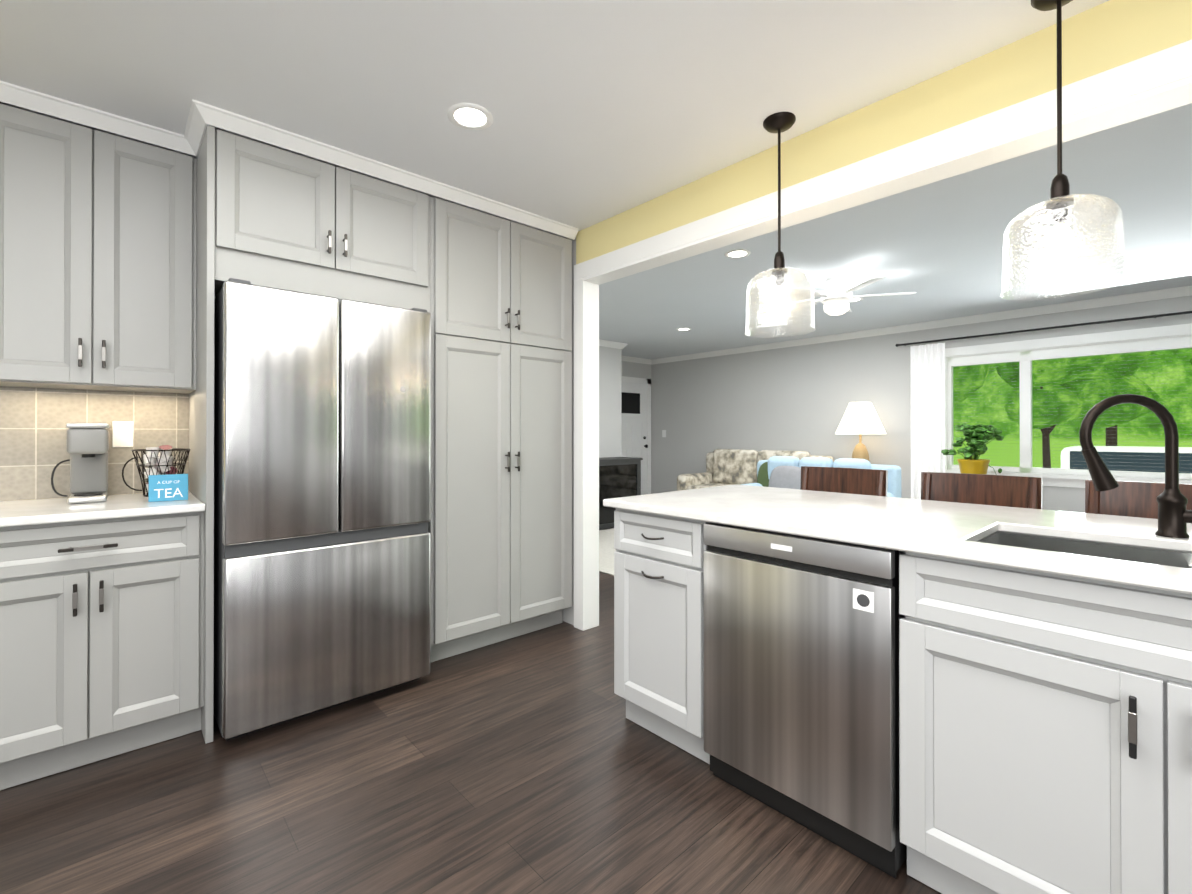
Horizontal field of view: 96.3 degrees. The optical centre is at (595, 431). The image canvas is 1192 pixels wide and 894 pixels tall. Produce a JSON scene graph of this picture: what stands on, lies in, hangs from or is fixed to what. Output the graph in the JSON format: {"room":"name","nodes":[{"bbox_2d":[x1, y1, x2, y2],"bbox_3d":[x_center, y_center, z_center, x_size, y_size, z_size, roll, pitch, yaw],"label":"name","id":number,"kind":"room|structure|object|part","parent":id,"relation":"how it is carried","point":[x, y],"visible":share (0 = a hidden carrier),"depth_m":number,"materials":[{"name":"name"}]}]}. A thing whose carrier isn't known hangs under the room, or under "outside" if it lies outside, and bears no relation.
{"room":"kitchen and living room","nodes":[
{"label":"kitchen and living room","id":0,"kind":"room"},
{"bbox_2d":[0,81,199,396],"bbox_3d":[-2.073,-0.709,2.202,0.655,1.059,0.327,0,0,-42],"label":"upper cabinet","id":1,"kind":"object","parent":0,"relation":"attached to","point":[122,259],"depth_m":2.09,"materials":[{"name":"beige paint"}]},
{"bbox_2d":[200,106,431,316],"bbox_3d":[-1.370,-0.915,2.618,0.893,0.644,0.652,0,0,-42],"label":"upper cabinet","id":2,"kind":"object","parent":0,"relation":"attached to","point":[270,216],"depth_m":2.30,"materials":[{"name":"beige paint"}]},
{"bbox_3d":[-1.712,0.010,2.307,0.025,2.388,0.652,0,0,-42],"label":"fridge panel","id":3,"kind":"part","parent":2,"relation":"part of","materials":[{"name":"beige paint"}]},
{"bbox_2d":[0,527,941,893],"bbox_3d":[0.343,1.238,2.625,9.820,0.060,9.070,0,0,-42],"label":"floor","id":4,"kind":"structure","parent":0,"point":[534,763],"depth_m":1.70,"materials":[{"name":"brown wood"}]},
{"bbox_2d":[0,513,207,789],"bbox_3d":[-1.976,0.756,2.089,0.655,0.893,0.617,0,0,-42],"label":"base cabinet","id":5,"kind":"object","parent":4,"relation":"on","point":[104,624],"depth_m":1.89,"materials":[{"name":"beige paint"}]},
{"bbox_2d":[0,489,207,528],"bbox_3d":[-1.974,0.295,2.074,0.675,0.030,0.645,0,0,-42],"label":"countertop","id":6,"kind":"structure","parent":5,"relation":"on","point":[38,510],"depth_m":1.96,"materials":[{"name":"white stone"}]},
{"bbox_2d":[51,423,108,503],"bbox_3d":[-2.091,0.125,2.159,0.176,0.310,0.295,0,0,-42],"label":"coffee maker","id":7,"kind":"object","parent":6,"relation":"on","point":[87,446],"visible":1,"depth_m":2.14,"materials":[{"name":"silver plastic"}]},
{"bbox_2d":[122,445,190,496],"bbox_3d":[-1.900,0.169,2.310,0.232,0.218,0.202,0,0,-42],"label":"basket","id":8,"kind":"object","parent":6,"relation":"on","point":[160,459],"visible":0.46,"depth_m":2.28,"materials":[{"name":"black metal"}]},
{"bbox_2d":[148,474,187,501],"bbox_3d":[-1.720,0.227,2.148,0.124,0.105,0.023,0,0,-36],"label":"sign","id":9,"kind":"object","parent":6,"relation":"on","point":[170,487],"visible":0.98,"depth_m":2.14,"materials":[{"name":"blue cardboard"}]},
{"bbox_2d":[213,278,430,740],"bbox_3d":[-1.336,0.314,2.546,0.818,1.787,0.744,0,0,-42],"label":"refrigerator","id":10,"kind":"object","parent":4,"relation":"on","point":[322,499],"visible":1,"depth_m":2.21,"materials":[{"name":"silver metal"}]},
{"bbox_2d":[428,181,575,662],"bbox_3d":[-0.696,-0.014,3.222,0.921,2.442,0.652,0,0,-42],"label":"tall cabinet","id":11,"kind":"object","parent":4,"relation":"on","point":[500,524],"depth_m":2.93,"materials":[{"name":"beige paint"}]},
{"bbox_2d":[599,528,615,575],"bbox_3d":[1.218,1.212,5.299,2.700,0.010,3.370,0,0,-42],"label":"living room rug","id":12,"kind":"object","parent":4,"relation":"on","point":[607,549],"visible":0.06,"depth_m":5.35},
{"bbox_2d":[740,456,900,497],"bbox_3d":[2.178,0.742,5.499,0.930,0.929,1.500,0,0,-42],"label":"sofa","id":13,"kind":"object","parent":12,"relation":"on","point":[779,471],"visible":0.31,"depth_m":5.58,"materials":[{"name":"blue fabric"}]},
{"bbox_2d":[599,457,642,529],"bbox_3d":[0.040,0.788,6.862,1.200,0.869,0.420,0,0,-42],"label":"fireplace","id":14,"kind":"object","parent":4,"relation":"on","point":[619,477],"visible":0.35,"depth_m":6.82,"materials":[{"name":"black stone"}]},
{"bbox_2d":[614,510,766,763],"bbox_3d":[0.443,0.757,2.229,0.605,0.893,0.455,0,0,-42],"label":"base cabinet","id":15,"kind":"object","parent":4,"relation":"on","point":[659,562],"depth_m":2.01,"materials":[{"name":"white paint"}]},
{"bbox_2d":[603,484,1191,597],"bbox_3d":[1.344,0.293,1.464,0.972,0.030,2.860,0,0,-42],"label":"countertop","id":16,"kind":"structure","parent":15,"relation":"on","point":[956,531],"depth_m":1.61,"materials":[{"name":"white stone"}]},
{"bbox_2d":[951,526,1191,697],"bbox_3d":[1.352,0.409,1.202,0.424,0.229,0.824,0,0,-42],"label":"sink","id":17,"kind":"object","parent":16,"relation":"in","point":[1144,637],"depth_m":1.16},
{"bbox_2d":[1079,394,1191,537],"bbox_3d":[1.473,0.089,1.388,0.166,0.377,0.306,0,0,-42],"label":"faucet","id":18,"kind":"object","parent":16,"relation":"on","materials":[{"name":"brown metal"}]},
{"bbox_2d":[677,449,833,490],"bbox_3d":[2.063,0.740,7.119,0.930,0.969,1.850,0,0,-42],"label":"loveseat","id":19,"kind":"object","parent":4,"relation":"on","point":[724,467],"visible":0.35,"depth_m":7.41,"materials":[{"name":"beige fabric"}]},
{"bbox_2d":[704,522,906,878],"bbox_3d":[0.788,0.760,1.816,0.585,0.888,0.602,0,0,-42],"label":"dishwasher","id":20,"kind":"object","parent":4,"relation":"on","point":[801,680],"visible":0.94,"depth_m":1.57,"materials":[{"name":"silver metal"}]},
{"bbox_2d":[800,466,887,496],"bbox_3d":[1.114,0.698,2.601,0.490,1.018,0.430,0,0,-42],"label":"bar stool","id":21,"kind":"object","parent":4,"relation":"on","point":[873,482],"visible":0.12,"depth_m":2.75,"materials":[{"name":"brown wood"}]},
{"bbox_2d":[921,472,1041,508],"bbox_3d":[1.502,0.697,2.171,0.490,1.018,0.430,0,0,-42],"label":"bar stool","id":22,"kind":"object","parent":4,"relation":"on","point":[1008,491],"visible":0.15,"depth_m":2.31,"materials":[{"name":"brown wood"}]},
{"bbox_2d":[899,602,1191,893],"bbox_3d":[1.333,0.891,1.240,0.605,0.618,0.965,0,0,-42],"label":"base cabinet","id":23,"kind":"object","parent":4,"relation":"on","point":[1045,700],"depth_m":1.19,"materials":[{"name":"white paint"}]},
{"bbox_2d":[1085,480,1191,518],"bbox_3d":[1.877,0.695,1.755,0.490,1.018,0.430,0,0,-42],"label":"bar stool","id":24,"kind":"object","parent":4,"relation":"on","point":[1131,499],"visible":0.17,"depth_m":1.97,"materials":[{"name":"brown wood"}]},
{"bbox_3d":[3.113,0.904,6.260,0.440,0.634,0.440,0,0,-42],"label":"end table","id":25,"kind":"object","parent":4,"relation":"on","visible":0},
{"bbox_2d":[835,402,885,461],"bbox_3d":[3.098,0.125,6.250,0.540,0.920,0.540,0,0,-42],"label":"table lamp","id":26,"kind":"object","parent":25,"relation":"on","point":[860,418],"visible":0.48,"depth_m":6.12,"materials":[{"name":"fabric"}]},
{"bbox_2d":[563,237,575,624],"bbox_3d":[-1.008,-0.008,4.364,0.095,2.445,2.745,0,0,-42],"label":"wall","id":27,"kind":"structure","parent":0,"point":[568,614],"depth_m":3.33,"materials":[{"name":"grey paint"}]},
{"bbox_2d":[574,278,598,630],"bbox_3d":[-0.059,0.140,3.310,0.133,2.140,0.090,0,0,-42],"label":"trim","id":28,"kind":"structure","parent":27,"relation":"attached to","point":[586,455],"depth_m":3.27,"materials":[{"name":"white paint"}]},
{"bbox_2d":[574,39,1191,284],"bbox_3d":[1.703,-0.977,1.359,0.133,0.115,5.355,0,0,-42],"label":"trim","id":29,"kind":"structure","parent":27,"relation":"attached to","point":[1151,84],"depth_m":1.85,"materials":[{"name":"white paint"}]},
{"bbox_2d":[0,0,1191,359],"bbox_3d":[0.343,-1.268,2.635,9.820,0.060,9.070,0,0,-42],"label":"ceiling","id":30,"kind":"structure","parent":0,"point":[600,110],"depth_m":2.06,"materials":[{"name":"paint"}]},
{"bbox_2d":[447,103,492,129],"bbox_3d":[-0.495,-1.235,2.101,0.176,0.007,0.176,0,0,-42],"label":"recessed light","id":31,"kind":"object","parent":30,"relation":"in","point":[469,116],"visible":1,"depth_m":2.09,"materials":[{"name":"white plastic"}]},
{"bbox_2d":[676,328,690,330],"bbox_3d":[1.052,-1.219,6.390,0.176,0.007,0.176,0,0,-42],"label":"recessed light","id":32,"kind":"object","parent":30,"relation":"in","point":[682,329],"visible":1,"depth_m":6.39,"materials":[{"name":"white"}]},
{"bbox_2d":[725,249,750,257],"bbox_3d":[0.983,-1.229,3.703,0.176,0.007,0.176,0,0,-42],"label":"recessed light","id":33,"kind":"object","parent":30,"relation":"in","point":[738,253],"visible":1,"depth_m":3.69,"materials":[{"name":"white plastic"}]},
{"bbox_2d":[745,112,815,337],"bbox_3d":[0.731,-0.818,2.128,0.268,0.842,0.268,0,0,-42],"label":"pendant light","id":34,"kind":"object","parent":30,"relation":"hanging from","point":[779,123],"visible":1,"depth_m":2.11,"materials":[{"name":"clear glass"}]},
{"bbox_2d":[771,275,915,315],"bbox_3d":[1.911,-1.080,4.317,1.100,0.300,1.051,0,0,-42],"label":"ceiling fan","id":35,"kind":"object","parent":30,"relation":"hanging from","point":[836,298],"visible":0.85,"depth_m":4.21,"materials":[{"name":"plastic"}]},
{"bbox_2d":[850,297,862,301],"bbox_3d":[2.394,-1.224,4.975,0.176,0.007,0.176,0,0,-42],"label":"recessed light","id":36,"kind":"object","parent":30,"relation":"in","point":[855,299],"visible":0.5,"depth_m":4.96,"materials":[{"name":"white"}]},
{"bbox_2d":[1000,0,1126,300],"bbox_3d":[1.300,-0.820,1.497,0.268,0.842,0.268,0,0,-42],"label":"pendant light","id":37,"kind":"object","parent":30,"relation":"hanging from","point":[1059,202],"visible":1,"depth_m":1.49,"materials":[{"name":"clear glass"}]},
{"bbox_2d":[599,346,622,457],"bbox_3d":[-0.808,0.000,6.472,3.025,2.445,0.120,0,0,-42],"label":"wall","id":38,"kind":"structure","parent":0,"point":[613,368],"depth_m":7.30,"materials":[{"name":"grey paint"}]},
{"bbox_2d":[599,339,627,348],"bbox_3d":[-0.724,-1.185,6.430,3.087,0.075,0.062,0,0,-42],"label":"crown molding","id":39,"kind":"structure","parent":38,"relation":"attached to","point":[604,343],"depth_m":7.27,"materials":[{"name":"white paint"}]},
{"bbox_2d":[623,361,650,378],"bbox_3d":[0.281,0.008,8.598,1.680,2.445,0.120,0,0,-42],"label":"wall","id":40,"kind":"structure","parent":0,"point":[630,369],"depth_m":8.88,"materials":[{"name":"grey paint"}]},
{"bbox_2d":[621,376,650,494],"bbox_3d":[0.566,0.171,8.716,1.040,2.120,0.082,0,0,-42],"label":"front door","id":41,"kind":"structure","parent":40,"relation":"in","point":[636,414],"depth_m":8.88,"materials":[{"name":"white paint"}]},
{"bbox_2d":[621,355,650,364],"bbox_3d":[0.355,-1.177,8.547,1.475,0.075,0.062,0,0,-42],"label":"crown molding","id":42,"kind":"structure","parent":40,"relation":"attached to","point":[623,358],"depth_m":8.82,"materials":[{"name":"white paint"}]},
{"bbox_2d":[576,0,1191,263],"bbox_3d":[1.706,-1.090,1.361,0.099,0.305,5.355,0,0,-42],"label":"wall","id":43,"kind":"structure","parent":0,"point":[1107,35],"depth_m":1.88,"materials":[{"name":"yellow paint"}]},
{"bbox_2d":[651,296,1191,512],"bbox_3d":[3.946,-0.002,5.877,0.120,2.445,9.070,0,0,-42],"label":"wall","id":44,"kind":"structure","parent":0,"point":[798,398],"depth_m":6.98,"materials":[{"name":"grey paint"}]},
{"bbox_2d":[651,285,1191,364],"bbox_3d":[3.919,-1.188,5.777,0.062,0.075,8.950,0,0,-42],"label":"crown molding","id":45,"kind":"structure","parent":44,"relation":"attached to","point":[1183,291],"depth_m":5.71,"materials":[{"name":"white paint"}]},
{"bbox_2d":[895,311,1191,346],"bbox_3d":[4.905,-1.000,4.646,0.107,0.040,4.204,0,0,-42],"label":"curtain rod","id":46,"kind":"object","parent":44,"relation":"attached to","point":[1100,322],"visible":1,"depth_m":5.12,"materials":[{"name":"dark bronze metal"}]},
{"bbox_2d":[910,343,944,498],"bbox_3d":[3.689,0.113,5.935,0.040,2.155,0.340,0,0,-42],"label":"curtain","id":47,"kind":"object","parent":46,"relation":"hanging from","point":[927,367],"visible":0.79,"depth_m":5.93,"materials":[{"name":"white fabric"}]},
{"bbox_2d":[945,323,1191,487],"bbox_3d":[4.940,-0.189,4.708,0.150,1.450,3.420,0,0,-42],"label":"window","id":48,"kind":"structure","parent":44,"relation":"in","point":[1024,353],"depth_m":5.23,"materials":[{"name":"clear glass"}]},
{"bbox_2d":[941,423,1003,474],"bbox_3d":[3.776,0.567,5.362,0.506,1.304,0.500,0,0,-42],"label":"potted plant","id":49,"kind":"object","parent":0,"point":[978,438],"visible":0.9,"depth_m":5.25,"materials":[{"name":"green plant"}]},
{"bbox_3d":[-2.460,-0.017,2.156,5.020,2.445,0.120,0,0,-42],"label":"wall","id":50,"kind":"structure","parent":0,"visible":0},
{"bbox_2d":[112,421,132,446],"bbox_3d":[-2.105,0.014,2.374,0.070,0.115,0.006,0,0,-42],"label":"electrical outlet plate","id":51,"kind":"object","parent":50,"relation":"attached to","point":[122,433],"visible":1,"depth_m":2.37,"materials":[{"name":"white plastic"}]},
{"label":"outside","id":52,"kind":"structure","parent":0,"visible":0},
{"bbox_2d":[953,348,1191,467],"bbox_3d":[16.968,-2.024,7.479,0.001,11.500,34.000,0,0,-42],"label":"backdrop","id":53,"kind":"structure","parent":52,"point":[990,409],"depth_m":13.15,"materials":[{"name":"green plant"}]},
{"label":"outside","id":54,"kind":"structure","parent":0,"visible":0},
{"bbox_2d":[953,363,995,403],"bbox_3d":[6.487,-0.598,10.639,3.128,4.778,3.138,0,0,-42],"label":"tree","id":55,"kind":"object","parent":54,"point":[980,373],"depth_m":9.33,"materials":[{"name":"green plant"}]},
{"bbox_2d":[994,351,1158,467],"bbox_3d":[8.418,-0.318,9.441,2.110,4.209,2.125,0,0,-42],"label":"tree","id":56,"kind":"object","parent":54,"point":[1060,401],"depth_m":9.11,"materials":[{"name":"green plant"}]},
{"bbox_2d":[1105,425,1116,445],"bbox_3d":[11.985,-2.229,12.412,0.200,8.050,0.200,0,0,-42],"label":"utility pole","id":57,"kind":"object","parent":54,"point":[1110,432],"depth_m":12.33,"materials":[{"name":"brown wood"}]},
{"bbox_2d":[1032,446,1191,472],"bbox_3d":[10.514,1.047,10.131,1.820,1.480,4.400,0,0,-42],"label":"car","id":58,"kind":"object","parent":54,"point":[1136,454],"depth_m":9.79,"materials":[{"name":"white paint"}]}
]}

